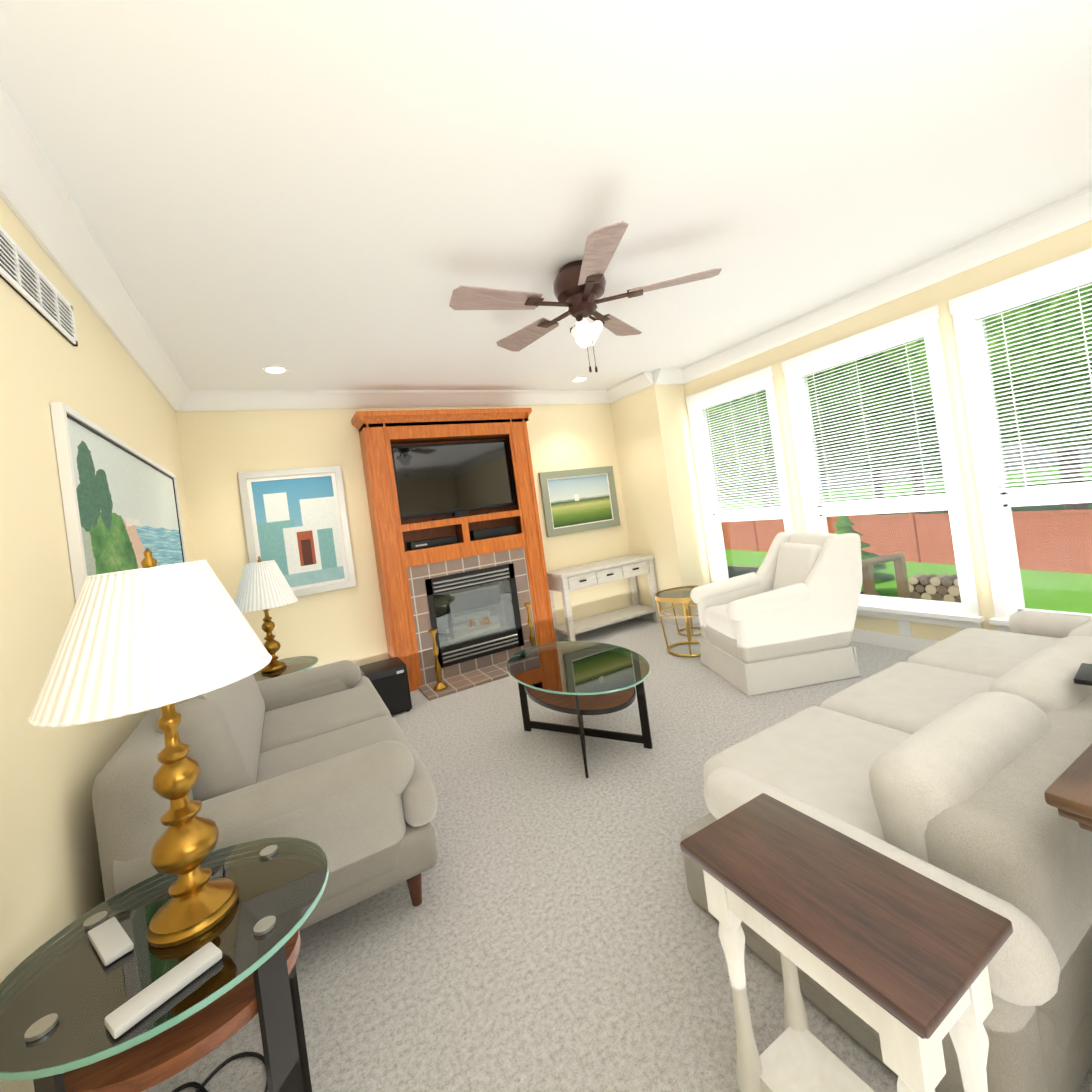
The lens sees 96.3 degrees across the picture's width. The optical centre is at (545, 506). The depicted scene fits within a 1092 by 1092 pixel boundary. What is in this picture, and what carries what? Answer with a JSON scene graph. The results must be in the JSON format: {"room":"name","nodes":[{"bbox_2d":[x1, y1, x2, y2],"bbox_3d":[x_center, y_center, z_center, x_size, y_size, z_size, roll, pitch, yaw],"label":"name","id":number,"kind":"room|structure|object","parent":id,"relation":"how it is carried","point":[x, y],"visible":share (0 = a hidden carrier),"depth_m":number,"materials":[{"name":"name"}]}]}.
{"room":"living room","nodes":[
{"label":"living room","id":0,"kind":"room"},
{"bbox_2d":[0,197,194,1091],"bbox_3d":[-0.974,0.193,0.420,0.140,2.600,7.650,-8,0,-28],"label":"wall","id":1,"kind":"structure","parent":0,"point":[51,882],"depth_m":1.37,"materials":[{"name":"paint"}]},
{"bbox_2d":[0,225,77,345],"bbox_3d":[-1.553,-0.706,1.431,0.016,0.150,0.910,-8,0,-28],"label":"air vent","id":2,"kind":"object","parent":1,"relation":"in","point":[24,277],"visible":1,"depth_m":1.53,"materials":[{"name":"white metal"}]},
{"bbox_2d":[0,83,195,411],"bbox_3d":[-1.028,-1.045,0.488,0.116,0.130,7.370,-8,0,-28],"label":"crown molding","id":3,"kind":"structure","parent":1,"relation":"attached to","point":[36,197],"depth_m":1.74,"materials":[{"name":"white"}]},
{"bbox_2d":[50,402,186,601],"bbox_3d":[-1.945,0.201,2.384,0.030,0.950,1.860,-8,0,-28],"label":"picture","id":4,"kind":"object","parent":1,"relation":"attached to","point":[120,499],"visible":0.56,"depth_m":1.94,"materials":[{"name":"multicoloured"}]},
{"bbox_2d":[175,404,631,668],"bbox_3d":[-0.736,0.189,4.817,4.460,2.600,0.140,-8,0,-28],"label":"wall","id":5,"kind":"structure","parent":0,"point":[220,450],"depth_m":4.16,"materials":[{"name":"paint"}]},
{"bbox_2d":[238,466,355,596],"bbox_3d":[-2.028,0.207,4.025,0.750,1.040,0.030,-8,0,-28],"label":"picture","id":6,"kind":"object","parent":5,"relation":"attached to","point":[296,525],"visible":0.83,"depth_m":4.03,"materials":[{"name":"multicoloured paper"}]},
{"bbox_2d":[192,390,609,410],"bbox_3d":[-0.964,-1.028,4.645,3.940,0.130,0.116,-8,0,-28],"label":"crown molding","id":7,"kind":"structure","parent":5,"relation":"attached to","point":[205,400],"depth_m":4.34,"materials":[{"name":"white"}]},
{"bbox_2d":[538,466,619,536],"bbox_3d":[0.381,-0.070,5.333,0.940,0.680,0.035,-8,0,-28],"label":"landscape picture","id":8,"kind":"object","parent":5,"relation":"attached to","point":[578,500],"visible":0.98,"depth_m":5.32,"materials":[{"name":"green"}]},
{"bbox_2d":[558,618,632,639],"bbox_3d":[-0.694,1.443,4.653,4.030,0.100,0.015,-8,0,-28],"label":"baseboard","id":9,"kind":"structure","parent":5,"relation":"attached to","point":[561,635],"depth_m":5.14,"materials":[{"name":"white"}]},
{"bbox_2d":[0,0,1091,389],"bbox_3d":[0.853,-1.389,1.522,4.740,0.060,7.650,-8,0,-28],"label":"ceiling","id":10,"kind":"structure","parent":0,"point":[330,194],"depth_m":1.76,"materials":[{"name":"white paint"}]},
{"bbox_2d":[262,366,288,373],"bbox_3d":[-1.919,-0.967,3.468,0.170,0.007,0.170,-8,0,-28],"label":"recessed light","id":11,"kind":"object","parent":10,"relation":"in","point":[275,370],"visible":0.98,"depth_m":3.46,"materials":[{"name":"white"}]},
{"bbox_2d":[571,376,587,381],"bbox_3d":[0.335,-1.263,4.856,0.170,0.007,0.170,-8,0,-28],"label":"recessed light","id":12,"kind":"object","parent":10,"relation":"in","point":[580,379],"visible":0.98,"depth_m":4.85,"materials":[{"name":"white"}]},
{"bbox_2d":[449,221,721,372],"bbox_3d":[0.166,-0.976,2.590,1.336,0.560,1.360,-8,0,-28],"label":"ceiling fan","id":13,"kind":"object","parent":10,"relation":"hanging from","point":[579,287],"visible":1,"depth_m":2.49,"materials":[{"name":"brown wood"}]},
{"bbox_2d":[142,618,1091,1091],"bbox_3d":[1.210,1.247,1.506,4.740,0.060,7.650,-8,0,-28],"label":"floor","id":14,"kind":"structure","parent":0,"point":[556,928],"depth_m":1.61,"materials":[{"name":"carpet"}]},
{"bbox_2d":[0,837,328,1091],"bbox_3d":[-0.733,1.169,1.023,0.584,0.606,0.514,-8,0,-28],"label":"end table","id":15,"kind":"object","parent":14,"relation":"on","point":[62,997],"visible":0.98,"depth_m":0.95,"materials":[{"name":"clear glass"}]},
{"bbox_2d":[88,917,133,965],"bbox_3d":[-0.888,0.883,0.997,0.141,0.014,0.047,-8,0,38],"label":"remote control","id":16,"kind":"object","parent":15,"relation":"on","point":[110,940],"depth_m":0.99,"materials":[{"name":"grey plastic"}]},
{"bbox_2d":[28,548,271,947],"bbox_3d":[-0.802,0.480,1.046,0.404,0.790,0.404,-8,0,-28],"label":"lamp","id":17,"kind":"object","parent":15,"relation":"on","point":[150,634],"visible":1,"depth_m":0.96,"materials":[{"name":"white fabric"}]},
{"bbox_2d":[104,942,221,1038],"bbox_3d":[-0.674,0.852,0.870,0.053,0.016,0.161,-8,0,35],"label":"remote control","id":18,"kind":"object","parent":15,"relation":"on","point":[146,1001],"depth_m":0.86,"materials":[{"name":"grey plastic"}]},
{"bbox_2d":[172,1052,267,1091],"bbox_3d":[-0.888,1.491,1.186,0.387,0.009,0.309,-8,0,-28],"label":"lamp cord","id":19,"kind":"object","parent":14,"relation":"on","point":[200,1087],"visible":0.69,"depth_m":1.28,"materials":[{"name":"black plastic"}]},
{"bbox_2d":[92,660,437,930],"bbox_3d":[-1.175,1.079,2.232,0.930,0.914,1.620,-8,0,-28],"label":"sofa","id":20,"kind":"object","parent":14,"relation":"on","point":[326,759],"visible":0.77,"depth_m":1.64,"materials":[{"name":"grey fabric"}]},
{"bbox_2d":[254,656,317,681],"bbox_3d":[-1.742,1.340,3.198,0.532,0.563,0.532,-8,0,-28],"label":"end table","id":21,"kind":"object","parent":14,"relation":"on","point":[297,664],"visible":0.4,"depth_m":3.20,"materials":[{"name":"clear glass"}]},
{"bbox_2d":[234,556,297,672],"bbox_3d":[-1.830,0.691,3.202,0.384,0.745,0.384,-8,0,-28],"label":"lamp","id":22,"kind":"object","parent":21,"relation":"on","point":[264,586],"visible":0.83,"depth_m":3.12,"materials":[{"name":"white fabric"}]},
{"bbox_2d":[359,657,411,714],"bbox_3d":[-1.224,1.383,3.730,0.300,0.350,0.326,-8,0,-28],"label":"speaker","id":23,"kind":"object","parent":14,"relation":"on","point":[388,679],"visible":0.67,"depth_m":3.62},
{"bbox_2d":[351,408,555,700],"bbox_3d":[-0.696,0.299,4.391,1.620,2.365,0.627,-8,0,-28],"label":"fireplace","id":24,"kind":"object","parent":14,"relation":"on","point":[466,597],"visible":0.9,"depth_m":4.40,"materials":[{"name":"brown wood"}]},
{"bbox_2d":[406,536,457,549],"bbox_3d":[-1.026,0.325,4.415,0.420,0.068,0.175,-8,0,-28],"label":"cable box","id":25,"kind":"object","parent":24,"relation":"attached to","point":[414,545],"depth_m":4.34,"materials":[{"name":"black plastic"}]},
{"bbox_2d":[428,628,446,690],"bbox_3d":[-0.897,1.247,4.011,0.116,0.490,0.116,-8,0,-28],"label":"candlestick","id":26,"kind":"object","parent":24,"relation":"on","point":[440,685],"visible":1,"depth_m":3.99,"materials":[{"name":"gold metal"}]},
{"bbox_2d":[391,440,515,520],"bbox_3d":[-0.835,-0.245,4.536,1.120,0.688,0.110,-8,0,-28],"label":"flat-screen tv","id":27,"kind":"object","parent":24,"relation":"attached to","point":[461,479],"visible":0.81,"depth_m":4.48,"materials":[{"name":"black"}]},
{"bbox_2d":[469,525,516,539],"bbox_3d":[-0.514,0.248,4.697,0.440,0.088,0.170,-8,0,-28],"label":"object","id":28,"kind":"object","parent":24,"relation":"attached to","point":[483,534],"depth_m":4.61,"materials":[{"name":"black plastic"}]},
{"bbox_2d":[524,602,534,645],"bbox_3d":[-0.138,1.137,4.517,0.116,0.510,0.116,-8,0,-28],"label":"candlestick","id":29,"kind":"object","parent":24,"relation":"on","point":[527,605],"visible":0.65,"depth_m":4.50,"materials":[{"name":"gold metal"}]},
{"bbox_2d":[507,641,652,777],"bbox_3d":[0.191,1.135,2.862,0.724,0.448,1.066,-8,0,-28],"label":"coffee table","id":30,"kind":"object","parent":14,"relation":"on","point":[579,679],"visible":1,"depth_m":2.71,"materials":[{"name":"clear glass"}]},
{"bbox_2d":[547,555,660,641],"bbox_3d":[0.603,0.958,5.144,1.160,0.719,0.410,-8,0,-28],"label":"console table","id":31,"kind":"object","parent":14,"relation":"on","point":[564,581],"visible":0.9,"depth_m":5.03,"materials":[{"name":"grey wood"}]},
{"bbox_2d":[654,586,700,656],"bbox_3d":[1.211,0.980,4.194,0.490,0.498,0.490,-8,0,-28],"label":"side table","id":32,"kind":"object","parent":14,"relation":"on","point":[677,595],"visible":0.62,"depth_m":4.19,"materials":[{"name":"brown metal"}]},
{"bbox_2d":[672,586,700,635],"bbox_3d":[1.382,1.001,4.704,0.340,0.418,0.340,-8,0,-28],"label":"table","id":33,"kind":"object","parent":14,"relation":"on","point":[691,623],"visible":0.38,"depth_m":4.74,"materials":[{"name":"brown metal"}]},
{"bbox_2d":[690,530,862,695],"bbox_3d":[1.641,0.700,3.543,0.968,0.923,0.752,-8,0,-5],"label":"armchair","id":34,"kind":"object","parent":14,"relation":"on","point":[783,617],"visible":1,"depth_m":3.21,"materials":[{"name":"fabric"}]},
{"bbox_2d":[680,793,1012,1091],"bbox_3d":[0.563,0.997,0.929,0.280,0.599,0.470,-8,0,-28],"label":"table","id":35,"kind":"object","parent":14,"relation":"on","point":[896,956],"visible":1,"depth_m":0.86,"materials":[{"name":"brown wood"}]},
{"bbox_2d":[681,610,1091,1091],"bbox_3d":[1.675,0.829,1.825,2.420,0.641,0.965,-8,0,-28],"label":"sectional sofa","id":36,"kind":"object","parent":14,"relation":"on","point":[948,762],"visible":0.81,"depth_m":1.20,"materials":[{"name":"fabric"}]},
{"bbox_2d":[1073,663,1091,685],"bbox_3d":[1.628,0.502,1.464,0.160,0.016,0.050,-7,0,-36],"label":"remote control","id":37,"kind":"object","parent":36,"relation":"on","point":[1083,675],"visible":1,"depth_m":1.45,"materials":[{"name":"black plastic"}]},
{"bbox_2d":[1044,744,1091,831],"bbox_3d":[2.063,0.713,0.885,2.080,0.759,1.040,-8,0,-28],"label":"dining table","id":38,"kind":"object","parent":14,"relation":"on","point":[1068,793],"visible":1,"depth_m":0.84,"materials":[{"name":"brown wood"}]},
{"bbox_2d":[610,377,710,615],"bbox_3d":[1.248,-0.076,5.383,0.400,2.600,0.770,-8,0,-28],"label":"wall","id":39,"kind":"structure","parent":0,"point":[658,479],"depth_m":5.11,"materials":[{"name":"paint"}]},
{"bbox_2d":[604,368,663,402],"bbox_3d":[0.918,-1.279,5.155,0.116,0.130,0.746,-8,0,-28],"label":"crown molding","id":40,"kind":"structure","parent":39,"relation":"attached to","point":[643,380],"depth_m":5.10,"materials":[{"name":"white"}]},
{"bbox_2d":[641,612,685,625],"bbox_3d":[1.242,1.185,5.261,0.015,0.100,0.765,-8,0,-28],"label":"baseboard","id":41,"kind":"structure","parent":39,"relation":"attached to","point":[681,621],"depth_m":5.15,"materials":[{"name":"white"}]},
{"bbox_2d":[689,613,699,624],"bbox_3d":[1.600,1.135,5.030,0.360,0.100,0.015,-8,0,-28],"label":"baseboard","id":42,"kind":"structure","parent":39,"relation":"attached to","point":[695,620],"depth_m":4.98,"materials":[{"name":"white"}]},
{"bbox_2d":[684,220,1091,640],"bbox_3d":[3.037,-0.336,2.609,0.140,2.600,7.650,-8,0,-28],"label":"wall","id":43,"kind":"structure","parent":0,"point":[1051,249],"depth_m":3.15,"materials":[{"name":"paint"}]},
{"bbox_2d":[694,379,785,580],"bbox_3d":[1.920,-0.144,4.702,0.132,1.933,0.878,-8,0,-28],"label":"window unit","id":44,"kind":"structure","parent":43,"relation":"in","point":[716,519],"depth_m":5.03,"materials":[{"name":"white"}]},
{"bbox_2d":[697,383,781,513],"bbox_3d":[1.833,-0.510,4.684,0.044,1.115,0.808,-8,0,-28],"label":"window blind","id":45,"kind":"object","parent":44,"relation":"attached to","point":[749,391],"visible":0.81,"depth_m":4.65,"materials":[{"name":"white plastic"}]},
{"bbox_2d":[793,324,966,613],"bbox_3d":[2.471,-0.225,3.673,0.132,1.933,0.978,-8,0,-28],"label":"window unit","id":46,"kind":"structure","parent":43,"relation":"in","point":[820,513],"depth_m":3.60,"materials":[{"name":"white"}]},
{"bbox_2d":[797,330,946,505],"bbox_3d":[2.384,-0.591,3.655,0.044,1.115,0.908,-8,0,-28],"label":"window blind","id":47,"kind":"object","parent":46,"relation":"attached to","point":[904,340],"visible":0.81,"depth_m":3.59,"materials":[{"name":"white plastic"}]},
{"bbox_2d":[668,186,1091,384],"bbox_3d":[2.931,-1.570,2.211,0.140,0.130,6.600,-8,0,-28],"label":"crown molding","id":48,"kind":"structure","parent":43,"relation":"attached to","point":[1072,211],"depth_m":3.18,"materials":[{"name":"white wood"}]},
{"bbox_2d":[685,248,1091,631],"bbox_3d":[2.450,-0.222,3.644,0.197,2.105,3.406,-8,0,-28],"label":"window frame","id":49,"kind":"structure","parent":43,"relation":"in","point":[1004,503],"depth_m":3.06,"materials":[{"name":"white"}]},
{"bbox_2d":[974,273,1091,492],"bbox_3d":[2.932,-0.672,2.630,0.044,1.115,0.878,-8,0,-28],"label":"window blind","id":50,"kind":"object","parent":49,"relation":"attached to","point":[1077,283],"visible":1,"depth_m":2.80,"materials":[{"name":"white plastic"}]},
{"bbox_2d":[851,629,939,651],"bbox_3d":[3.319,0.885,2.226,0.015,0.100,6.600,-8,0,-28],"label":"baseboard","id":51,"kind":"structure","parent":43,"relation":"attached to","point":[908,643],"depth_m":3.62,"materials":[{"name":"white"}]},
{"bbox_2d":[897,620,911,635],"bbox_3d":[2.598,0.880,3.546,0.009,0.110,0.080,-8,0,-28],"label":"electrical outlet plate","id":52,"kind":"object","parent":43,"relation":"attached to","point":[904,627],"visible":0.85,"depth_m":3.54,"materials":[{"name":"white plastic"}]},
{"label":"outside","id":53,"kind":"structure","parent":0,"visible":0},
{"bbox_2d":[719,463,1091,613],"bbox_3d":[34.441,-1.002,34.837,85.350,0.200,110.000,-8,0,-28],"label":"lawn","id":54,"kind":"structure","parent":53,"point":[1047,595],"depth_m":13.87,"materials":[{"name":"green plant"}]},
{"bbox_2d":[706,391,841,506],"bbox_3d":[12.543,-5.135,28.885,12.408,13.781,12.424,-8,0,-28],"label":"tree","id":55,"kind":"object","parent":54,"relation":"on","point":[745,446],"depth_m":25.18,"materials":[{"name":"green plant"}]},
{"bbox_2d":[727,552,909,597],"bbox_3d":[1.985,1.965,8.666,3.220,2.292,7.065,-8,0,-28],"label":"outdoor table","id":56,"kind":"object","parent":54,"relation":"on","point":[901,575],"depth_m":6.04,"materials":[{"name":"grey stone"}]},
{"bbox_2d":[760,350,942,513],"bbox_3d":[17.886,-7.040,23.710,15.152,16.060,14.835,-8,0,-28],"label":"tree","id":57,"kind":"object","parent":54,"relation":"on","point":[872,388],"depth_m":20.13,"materials":[{"name":"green plant"}]},
{"bbox_2d":[833,515,894,584],"bbox_3d":[7.661,1.207,12.370,1.843,2.316,1.871,-8,0,-28],"label":"spruce tree","id":58,"kind":"object","parent":54,"relation":"on","point":[843,528],"depth_m":12.07,"materials":[{"name":"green plant"}]},
{"bbox_2d":[871,469,886,514],"bbox_3d":[20.063,-9.576,31.590,16.788,20.599,17.362,-8,0,-28],"label":"tree","id":59,"kind":"object","parent":54,"relation":"on","point":[879,486],"depth_m":30.93,"materials":[{"name":"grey plant"}]},
{"bbox_2d":[721,509,1091,573],"bbox_3d":[11.967,0.984,15.840,0.120,1.650,30.906,-8,0,-15],"label":"fence","id":60,"kind":"object","parent":54,"relation":"on","point":[913,524],"depth_m":15.13,"materials":[{"name":"red wood"}]},
{"bbox_2d":[909,573,960,602],"bbox_3d":[9.049,1.867,11.186,0.450,0.606,1.520,-8,0,-28],"label":"woodpile","id":61,"kind":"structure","parent":54,"relation":"on","point":[920,588],"depth_m":11.12,"materials":[{"name":"brown wood"}]},
{"bbox_2d":[883,283,1091,509],"bbox_3d":[18.017,-5.103,17.220,11.103,12.105,10.838,-8,0,-28],"label":"tree","id":62,"kind":"object","parent":54,"relation":"on","point":[1082,506],"depth_m":14.65,"materials":[{"name":"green plant"}]}
]}

